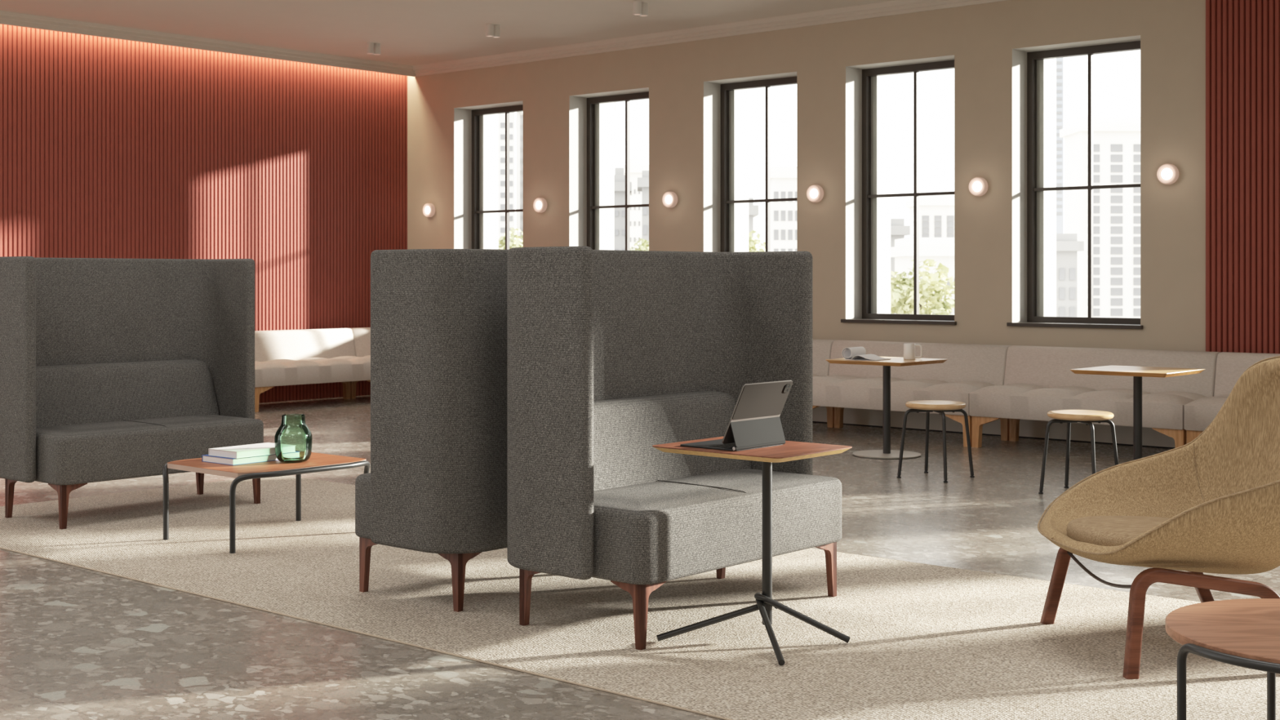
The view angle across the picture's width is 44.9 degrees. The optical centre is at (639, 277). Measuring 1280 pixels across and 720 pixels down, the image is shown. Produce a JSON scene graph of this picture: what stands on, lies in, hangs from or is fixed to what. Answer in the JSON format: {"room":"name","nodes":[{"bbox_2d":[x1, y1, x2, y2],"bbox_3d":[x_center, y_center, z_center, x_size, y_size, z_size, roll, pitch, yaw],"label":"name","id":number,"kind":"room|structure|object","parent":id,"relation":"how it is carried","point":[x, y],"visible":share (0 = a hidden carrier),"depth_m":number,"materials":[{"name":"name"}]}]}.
{"room":"common room","nodes":[
{"label":"common room","id":0,"kind":"room"},
{"bbox_2d":[0,23,407,403],"bbox_3d":[-6.504,-0.548,13.864,0.394,3.753,12.400,0,0,41],"label":"wall","id":1,"kind":"structure","parent":0,"point":[110,148],"depth_m":16.01,"materials":[{"name":"red wood"}]},
{"bbox_2d":[0,10,415,76],"bbox_3d":[-8.405,-2.369,11.133,0.062,0.112,17.783,0,0,41],"label":"trim","id":2,"kind":"structure","parent":1,"relation":"attached to","point":[8,18],"depth_m":15.63,"materials":[{"name":"paint"}]},
{"bbox_2d":[0,0,894,66],"bbox_3d":[-1.411,-2.550,5.465,19.100,0.250,18.400,0,0,41],"label":"ceiling","id":3,"kind":"structure","parent":0,"point":[412,33],"depth_m":14.59,"materials":[{"name":"paint"}]},
{"bbox_2d":[366,42,380,54],"bbox_3d":[-2.756,-2.368,16.039,0.074,0.114,0.160,0,0,41],"label":"ceiling spotlight","id":4,"kind":"object","parent":3,"relation":"attached to","point":[373,48],"visible":1,"depth_m":15.99,"materials":[{"name":"white metal"}]},
{"bbox_2d":[485,23,500,37],"bbox_3d":[-1.410,-2.368,14.883,0.074,0.114,0.160,0,0,41],"label":"ceiling spotlight","id":5,"kind":"object","parent":3,"relation":"attached to","point":[491,30],"visible":1,"depth_m":14.84,"materials":[{"name":"white metal"}]},
{"bbox_2d":[633,0,648,16],"bbox_3d":[0.005,-2.368,13.660,0.074,0.114,0.160,0,0,41],"label":"ceiling spotlight","id":6,"kind":"object","parent":3,"relation":"attached to","point":[640,8],"visible":1,"depth_m":13.61,"materials":[{"name":"white metal"}]},
{"bbox_2d":[0,395,1279,719],"bbox_3d":[-1.411,1.428,5.465,19.100,0.200,18.400,0,0,41],"label":"floor","id":7,"kind":"structure","parent":0,"point":[77,643],"depth_m":6.04,"materials":[{"name":"concrete"}]},
{"bbox_2d":[254,328,370,412],"bbox_3d":[-3.530,0.941,16.162,0.790,0.775,1.694,0,0,41],"label":"bench","id":8,"kind":"object","parent":7,"relation":"on","point":[305,356],"visible":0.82,"depth_m":16.14,"materials":[{"name":"fabric"}]},
{"bbox_2d":[349,327,370,399],"bbox_3d":[-2.695,0.941,17.123,0.790,0.775,0.840,0,0,41],"label":"bench","id":9,"kind":"object","parent":7,"relation":"on","point":[362,335],"visible":0.02,"depth_m":17.00,"materials":[{"name":"fabric"}]},
{"bbox_2d":[0,475,1279,719],"bbox_3d":[1.203,1.324,5.539,11.858,0.008,2.588,0,0,41],"label":"rug","id":10,"kind":"object","parent":7,"relation":"on","point":[926,642],"visible":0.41,"depth_m":5.98,"materials":[{"name":"beige carpet"}]},
{"bbox_2d":[0,256,263,528],"bbox_3d":[-2.872,0.604,8.810,0.737,1.433,1.436,0,0,41],"label":"sofa","id":11,"kind":"object","parent":10,"relation":"on","point":[111,368],"visible":0.84,"depth_m":8.88,"materials":[{"name":"grey fabric"}]},
{"bbox_2d":[162,450,369,553],"bbox_3d":[-1.905,1.129,7.929,0.797,0.383,0.840,0,0,41],"label":"coffee table","id":12,"kind":"object","parent":10,"relation":"on","point":[317,462],"visible":0.77,"depth_m":7.72,"materials":[{"name":"brown wood"}]},
{"bbox_2d":[201,450,300,465],"bbox_3d":[-1.999,0.920,7.979,0.258,0.033,0.420,0,0,39],"label":"book","id":13,"kind":"object","parent":12,"relation":"on","point":[205,458],"visible":0.59,"depth_m":7.85,"materials":[{"name":"white paper"}]},
{"bbox_2d":[208,442,296,458],"bbox_3d":[-1.989,0.887,7.963,0.228,0.034,0.375,0,0,38],"label":"book","id":14,"kind":"object","parent":13,"relation":"on","point":[265,448],"visible":0.99,"depth_m":7.88,"materials":[{"name":"paper"}]},
{"bbox_2d":[274,413,312,462],"bbox_3d":[-1.764,0.818,7.891,0.188,0.238,0.188,0,0,41],"label":"vase","id":15,"kind":"object","parent":12,"relation":"on","point":[283,426],"visible":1,"depth_m":7.86,"materials":[{"name":"green glass"}]},
{"bbox_2d":[355,248,508,612],"bbox_3d":[-0.527,0.604,6.773,0.737,1.433,1.436,0,0,41],"label":"sofa","id":16,"kind":"object","parent":10,"relation":"on","point":[436,482],"visible":0.45,"depth_m":6.13,"materials":[{"name":"grey fabric"}]},
{"bbox_2d":[506,246,841,649],"bbox_3d":[0.162,0.604,6.174,0.737,1.433,1.436,0,0,41],"label":"sofa","id":17,"kind":"object","parent":10,"relation":"on","point":[613,356],"visible":0.99,"depth_m":6.10,"materials":[{"name":"grey fabric"}]},
{"bbox_2d":[652,436,852,665],"bbox_3d":[0.411,0.967,5.639,0.613,0.704,0.501,0,0,41],"label":"pedestal side table","id":18,"kind":"object","parent":10,"relation":"on","point":[790,451],"visible":0.98,"depth_m":5.62,"materials":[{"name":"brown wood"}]},
{"bbox_2d":[680,380,792,451],"bbox_3d":[0.352,0.495,5.664,0.301,0.240,0.301,0,0,41],"label":"tablet computer","id":19,"kind":"object","parent":18,"relation":"on","point":[755,422],"visible":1,"depth_m":5.59,"materials":[{"name":"grey glass"}]},
{"bbox_2d":[1037,355,1279,679],"bbox_3d":[1.944,0.799,5.549,0.952,1.042,0.891,0,0,-5],"label":"lounge chair","id":20,"kind":"object","parent":10,"relation":"on","point":[1211,503],"visible":0.99,"depth_m":5.67,"materials":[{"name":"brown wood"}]},
{"bbox_2d":[1165,598,1279,719],"bbox_3d":[1.794,1.120,4.046,0.833,0.400,0.844,0,0,0],"label":"round side table","id":21,"kind":"object","parent":10,"relation":"on","point":[1242,633],"visible":1,"depth_m":4.03,"materials":[{"name":"brown wood"}]},
{"bbox_2d":[812,338,837,427],"bbox_3d":[0.907,0.941,14.095,1.694,0.775,0.790,0,0,41],"label":"bench","id":22,"kind":"object","parent":7,"relation":"on","point":[821,348],"visible":0.02,"depth_m":13.74,"materials":[{"name":"fabric"}]},
{"bbox_2d":[826,356,947,458],"bbox_3d":[1.842,0.969,11.574,0.660,0.718,0.660,0,0,41],"label":"cafe table","id":23,"kind":"object","parent":7,"relation":"on","point":[886,453],"visible":0.94,"depth_m":11.54,"materials":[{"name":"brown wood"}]},
{"bbox_2d":[841,346,890,360],"bbox_3d":[1.683,0.565,11.527,0.289,0.090,0.220,0,0,37],"label":"magazine","id":24,"kind":"object","parent":23,"relation":"on","point":[852,353],"visible":1,"depth_m":11.53,"materials":[{"name":"paper"}]},
{"bbox_2d":[903,342,922,359],"bbox_3d":[2.038,0.551,11.576,0.140,0.118,0.088,0,0,6],"label":"mug","id":25,"kind":"object","parent":23,"relation":"on","point":[908,348],"visible":1,"depth_m":11.54,"materials":[{"name":"white ceramic"}]},
{"bbox_2d":[812,339,1012,446],"bbox_3d":[2.190,0.941,12.980,1.694,0.775,0.790,0,0,41],"label":"bench","id":26,"kind":"object","parent":7,"relation":"on","point":[968,368],"visible":0.82,"depth_m":12.84,"materials":[{"name":"fabric"}]},
{"bbox_2d":[896,400,974,482],"bbox_3d":[1.963,1.077,10.291,0.396,0.501,0.396,0,0,41],"label":"stool","id":27,"kind":"object","parent":7,"relation":"on","point":[940,406],"visible":1,"depth_m":10.27,"materials":[{"name":"brown wood"}]},
{"bbox_2d":[1038,409,1118,493],"bbox_3d":[2.710,1.077,9.541,0.396,0.501,0.396,0,0,41],"label":"stool","id":28,"kind":"object","parent":7,"relation":"on","point":[1087,417],"visible":0.92,"depth_m":9.52,"materials":[{"name":"brown wood"}]},
{"bbox_2d":[968,345,1221,448],"bbox_3d":[3.473,0.941,11.865,1.694,0.775,0.790,0,0,41],"label":"bench","id":29,"kind":"object","parent":7,"relation":"on","point":[1038,380],"visible":0.8,"depth_m":11.82,"materials":[{"name":"fabric"}]},
{"bbox_2d":[1070,364,1204,473],"bbox_3d":[3.316,0.969,10.327,0.660,0.718,0.660,0,0,41],"label":"cafe table","id":30,"kind":"object","parent":7,"relation":"on","point":[1137,372],"visible":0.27,"depth_m":10.30,"materials":[{"name":"brown wood"}]},
{"bbox_2d":[1183,351,1279,443],"bbox_3d":[4.761,0.941,10.747,1.694,0.775,0.790,0,0,41],"label":"bench","id":31,"kind":"object","parent":7,"relation":"on","point":[1198,414],"visible":0.4,"depth_m":11.26,"materials":[{"name":"fabric"}]},
{"bbox_2d":[407,0,1205,351],"bbox_3d":[4.407,-0.548,12.163,19.100,3.753,0.576,0,0,41],"label":"wall","id":32,"kind":"structure","parent":0,"point":[988,44],"depth_m":14.07,"materials":[{"name":"paint"}]},
{"bbox_2d":[422,203,435,217],"bbox_3d":[-2.402,-0.768,17.652,0.160,0.160,0.068,0,0,41],"label":"wall lamp","id":33,"kind":"object","parent":32,"relation":"attached to","point":[428,209],"visible":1,"depth_m":17.62,"materials":[{"name":"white glass"}]},
{"bbox_2d":[471,104,523,249],"bbox_3d":[-1.581,-0.751,17.183,1.150,2.310,0.371,0,0,41],"label":"window","id":34,"kind":"structure","parent":32,"relation":"in","point":[476,113],"depth_m":17.59,"materials":[{"name":"brown metal"}]},
{"bbox_2d":[533,197,546,213],"bbox_3d":[-1.060,-0.770,16.486,0.160,0.160,0.068,0,0,41],"label":"wall lamp","id":35,"kind":"object","parent":32,"relation":"attached to","point":[540,205],"visible":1,"depth_m":16.45,"materials":[{"name":"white glass"}]},
{"bbox_2d":[586,91,648,250],"bbox_3d":[-0.231,-0.751,16.010,1.153,2.310,0.371,0,0,41],"label":"window","id":36,"kind":"structure","parent":32,"relation":"in","point":[591,102],"depth_m":16.38,"materials":[{"name":"brown metal"}]},
{"bbox_2d":[662,191,677,207],"bbox_3d":[0.297,-0.770,15.307,0.160,0.160,0.068,0,0,41],"label":"wall lamp","id":37,"kind":"object","parent":32,"relation":"attached to","point":[669,199],"visible":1,"depth_m":15.28,"materials":[{"name":"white glass"}]},
{"bbox_2d":[413,0,1008,76],"bbox_3d":[4.289,-2.369,11.828,18.240,0.112,0.085,0,0,41],"label":"trim","id":38,"kind":"structure","parent":32,"relation":"attached to","point":[896,6],"depth_m":14.99,"materials":[{"name":"paint"}]},
{"bbox_2d":[720,75,796,252],"bbox_3d":[1.131,-0.751,14.827,1.160,2.310,0.371,0,0,41],"label":"window","id":39,"kind":"structure","parent":32,"relation":"in","point":[767,83],"depth_m":15.15,"materials":[{"name":"brown metal"}]},
{"bbox_2d":[806,184,823,202],"bbox_3d":[1.602,-0.768,14.173,0.160,0.160,0.068,0,0,41],"label":"wall lamp","id":40,"kind":"object","parent":32,"relation":"attached to","point":[815,193],"visible":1,"depth_m":14.14,"materials":[{"name":"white glass"}]},
{"bbox_2d":[840,59,956,324],"bbox_3d":[2.370,-0.751,13.751,1.160,2.310,0.371,0,0,41],"label":"window","id":41,"kind":"structure","parent":32,"relation":"in","point":[867,317],"depth_m":14.00,"materials":[{"name":"brown metal"}]},
{"bbox_2d":[968,177,987,195],"bbox_3d":[2.856,-0.768,13.084,0.160,0.160,0.068,0,0,41],"label":"wall lamp","id":42,"kind":"object","parent":32,"relation":"attached to","point":[978,186],"visible":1,"depth_m":13.05,"materials":[{"name":"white glass"}]},
{"bbox_2d":[812,405,1186,448],"bbox_3d":[0.890,1.206,14.830,9.090,0.243,0.010,0,0,41],"label":"baseboard","id":43,"kind":"structure","parent":32,"relation":"attached to","point":[1028,428],"depth_m":12.83,"materials":[{"name":"paint"}]},
{"bbox_2d":[1006,40,1142,328],"bbox_3d":[3.613,-0.751,12.671,1.161,2.310,0.371,0,0,41],"label":"window","id":44,"kind":"structure","parent":32,"relation":"in","point":[1033,320],"depth_m":12.89,"materials":[{"name":"brown metal"}]},
{"bbox_2d":[1156,164,1178,184],"bbox_3d":[4.090,-0.802,12.011,0.160,0.160,0.068,0,0,41],"label":"wall lamp","id":45,"kind":"object","parent":32,"relation":"attached to","point":[1166,174],"visible":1,"depth_m":11.98,"materials":[{"name":"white glass"}]},
{"bbox_2d":[1205,0,1279,353],"bbox_3d":[4.771,-0.548,11.443,1.207,3.753,0.031,0,0,41],"label":"wall panel","id":46,"kind":"object","parent":32,"relation":"attached to","point":[1242,37],"depth_m":11.65,"materials":[{"name":"red wood"}]},
{"label":"outside","id":47,"kind":"structure","parent":0,"visible":0},
{"bbox_3d":[75.720,25.570,163.387,420.000,0.500,314.000,0,0,41],"label":"street","id":48,"kind":"object","parent":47,"visible":0},
{"bbox_2d":[498,111,523,248],"bbox_3d":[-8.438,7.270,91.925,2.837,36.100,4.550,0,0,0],"label":"tower block","id":49,"kind":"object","parent":48,"relation":"on","point":[514,117],"visible":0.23,"depth_m":89.99,"materials":[{"name":"white concrete"}]},
{"bbox_2d":[498,227,523,249],"bbox_3d":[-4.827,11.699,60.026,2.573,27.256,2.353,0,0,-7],"label":"street tree","id":50,"kind":"object","parent":48,"relation":"on","point":[516,242],"visible":0.09,"depth_m":59.64,"materials":[{"name":"green plant"}]},
{"bbox_2d":[520,115,523,246],"bbox_3d":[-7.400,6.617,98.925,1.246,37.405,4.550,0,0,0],"label":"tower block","id":51,"kind":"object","parent":48,"relation":"on","point":[521,116],"visible":0.17,"depth_m":97.00,"materials":[{"name":"white concrete"}]},
{"bbox_2d":[613,102,617,116],"bbox_3d":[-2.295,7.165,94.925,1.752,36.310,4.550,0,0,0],"label":"tower block","id":52,"kind":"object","parent":48,"relation":"on","point":[615,103],"visible":0.02,"depth_m":94.13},
{"bbox_2d":[613,167,631,250],"bbox_3d":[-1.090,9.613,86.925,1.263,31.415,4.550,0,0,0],"label":"tower block","id":53,"kind":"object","parent":48,"relation":"on","point":[619,176],"visible":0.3,"depth_m":84.99,"materials":[{"name":"white concrete"}]},
{"bbox_2d":[624,159,648,249],"bbox_3d":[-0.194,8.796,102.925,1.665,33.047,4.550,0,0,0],"label":"tower block","id":54,"kind":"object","parent":48,"relation":"on","point":[637,166],"visible":0.23,"depth_m":101.01,"materials":[{"name":"white concrete"}]},
{"bbox_2d":[630,238,648,250],"bbox_3d":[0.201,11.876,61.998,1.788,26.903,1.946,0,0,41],"label":"street tree","id":55,"kind":"object","parent":48,"relation":"on","point":[644,246],"visible":0.11,"depth_m":61.80,"materials":[{"name":"green plant"}]},
{"bbox_2d":[637,170,648,249],"bbox_3d":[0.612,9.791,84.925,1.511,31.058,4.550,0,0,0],"label":"tower block","id":56,"kind":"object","parent":48,"relation":"on","point":[643,181],"visible":0.12,"depth_m":83.00,"materials":[{"name":"white concrete"}]},
{"bbox_2d":[748,197,758,238],"bbox_3d":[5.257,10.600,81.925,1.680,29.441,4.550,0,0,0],"label":"tower block","id":57,"kind":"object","parent":48,"relation":"on","point":[753,209],"visible":0.02,"depth_m":80.00,"materials":[{"name":"white concrete"}]},
{"bbox_2d":[748,230,765,252],"bbox_3d":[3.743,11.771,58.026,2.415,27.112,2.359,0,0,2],"label":"street tree","id":58,"kind":"object","parent":48,"relation":"on","point":[752,241],"visible":0.06,"depth_m":57.78,"materials":[{"name":"green plant"}]},
{"bbox_2d":[764,166,796,251],"bbox_3d":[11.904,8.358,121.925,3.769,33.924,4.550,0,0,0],"label":"tower block","id":59,"kind":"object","parent":48,"relation":"on","point":[783,179],"visible":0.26,"depth_m":120.01,"materials":[{"name":"white concrete"}]},
{"bbox_2d":[890,218,910,277],"bbox_3d":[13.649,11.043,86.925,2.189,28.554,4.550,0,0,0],"label":"tower block","id":60,"kind":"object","parent":48,"relation":"on","point":[898,229],"visible":0.06,"depth_m":84.99,"materials":[{"name":"white concrete"}]},
{"bbox_2d":[890,258,954,315],"bbox_3d":[9.878,12.329,54.923,3.377,25.997,3.245,0,0,-24],"label":"street tree","id":61,"kind":"object","parent":48,"relation":"on","point":[901,301],"visible":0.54,"depth_m":54.48,"materials":[{"name":"green plant"}]},
{"bbox_2d":[890,237,954,315],"bbox_3d":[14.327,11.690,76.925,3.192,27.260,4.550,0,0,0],"label":"tower block","id":62,"kind":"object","parent":48,"relation":"on","point":[941,250],"visible":0.09,"depth_m":75.01,"materials":[{"name":"white concrete"}]},
{"bbox_2d":[905,194,954,237],"bbox_3d":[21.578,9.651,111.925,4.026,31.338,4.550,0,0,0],"label":"tower block","id":63,"kind":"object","parent":48,"relation":"on","point":[936,212],"visible":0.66,"depth_m":109.99,"materials":[{"name":"white concrete"}]},
{"bbox_2d":[1056,57,1063,233],"bbox_3d":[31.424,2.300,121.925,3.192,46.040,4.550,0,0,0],"label":"tower block","id":64,"kind":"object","parent":48,"relation":"on","point":[1060,61],"visible":0.13,"depth_m":120.01,"materials":[{"name":"white concrete"}]},
{"bbox_2d":[1056,233,1084,316],"bbox_3d":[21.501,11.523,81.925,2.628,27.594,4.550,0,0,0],"label":"tower block","id":65,"kind":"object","parent":48,"relation":"on","point":[1068,246],"visible":0.21,"depth_m":80.00,"materials":[{"name":"white concrete"}]},
{"bbox_2d":[1059,116,1140,318],"bbox_3d":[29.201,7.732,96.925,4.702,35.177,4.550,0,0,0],"label":"tower block","id":66,"kind":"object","parent":48,"relation":"on","point":[1116,140],"visible":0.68,"depth_m":95.00,"materials":[{"name":"white concrete"}]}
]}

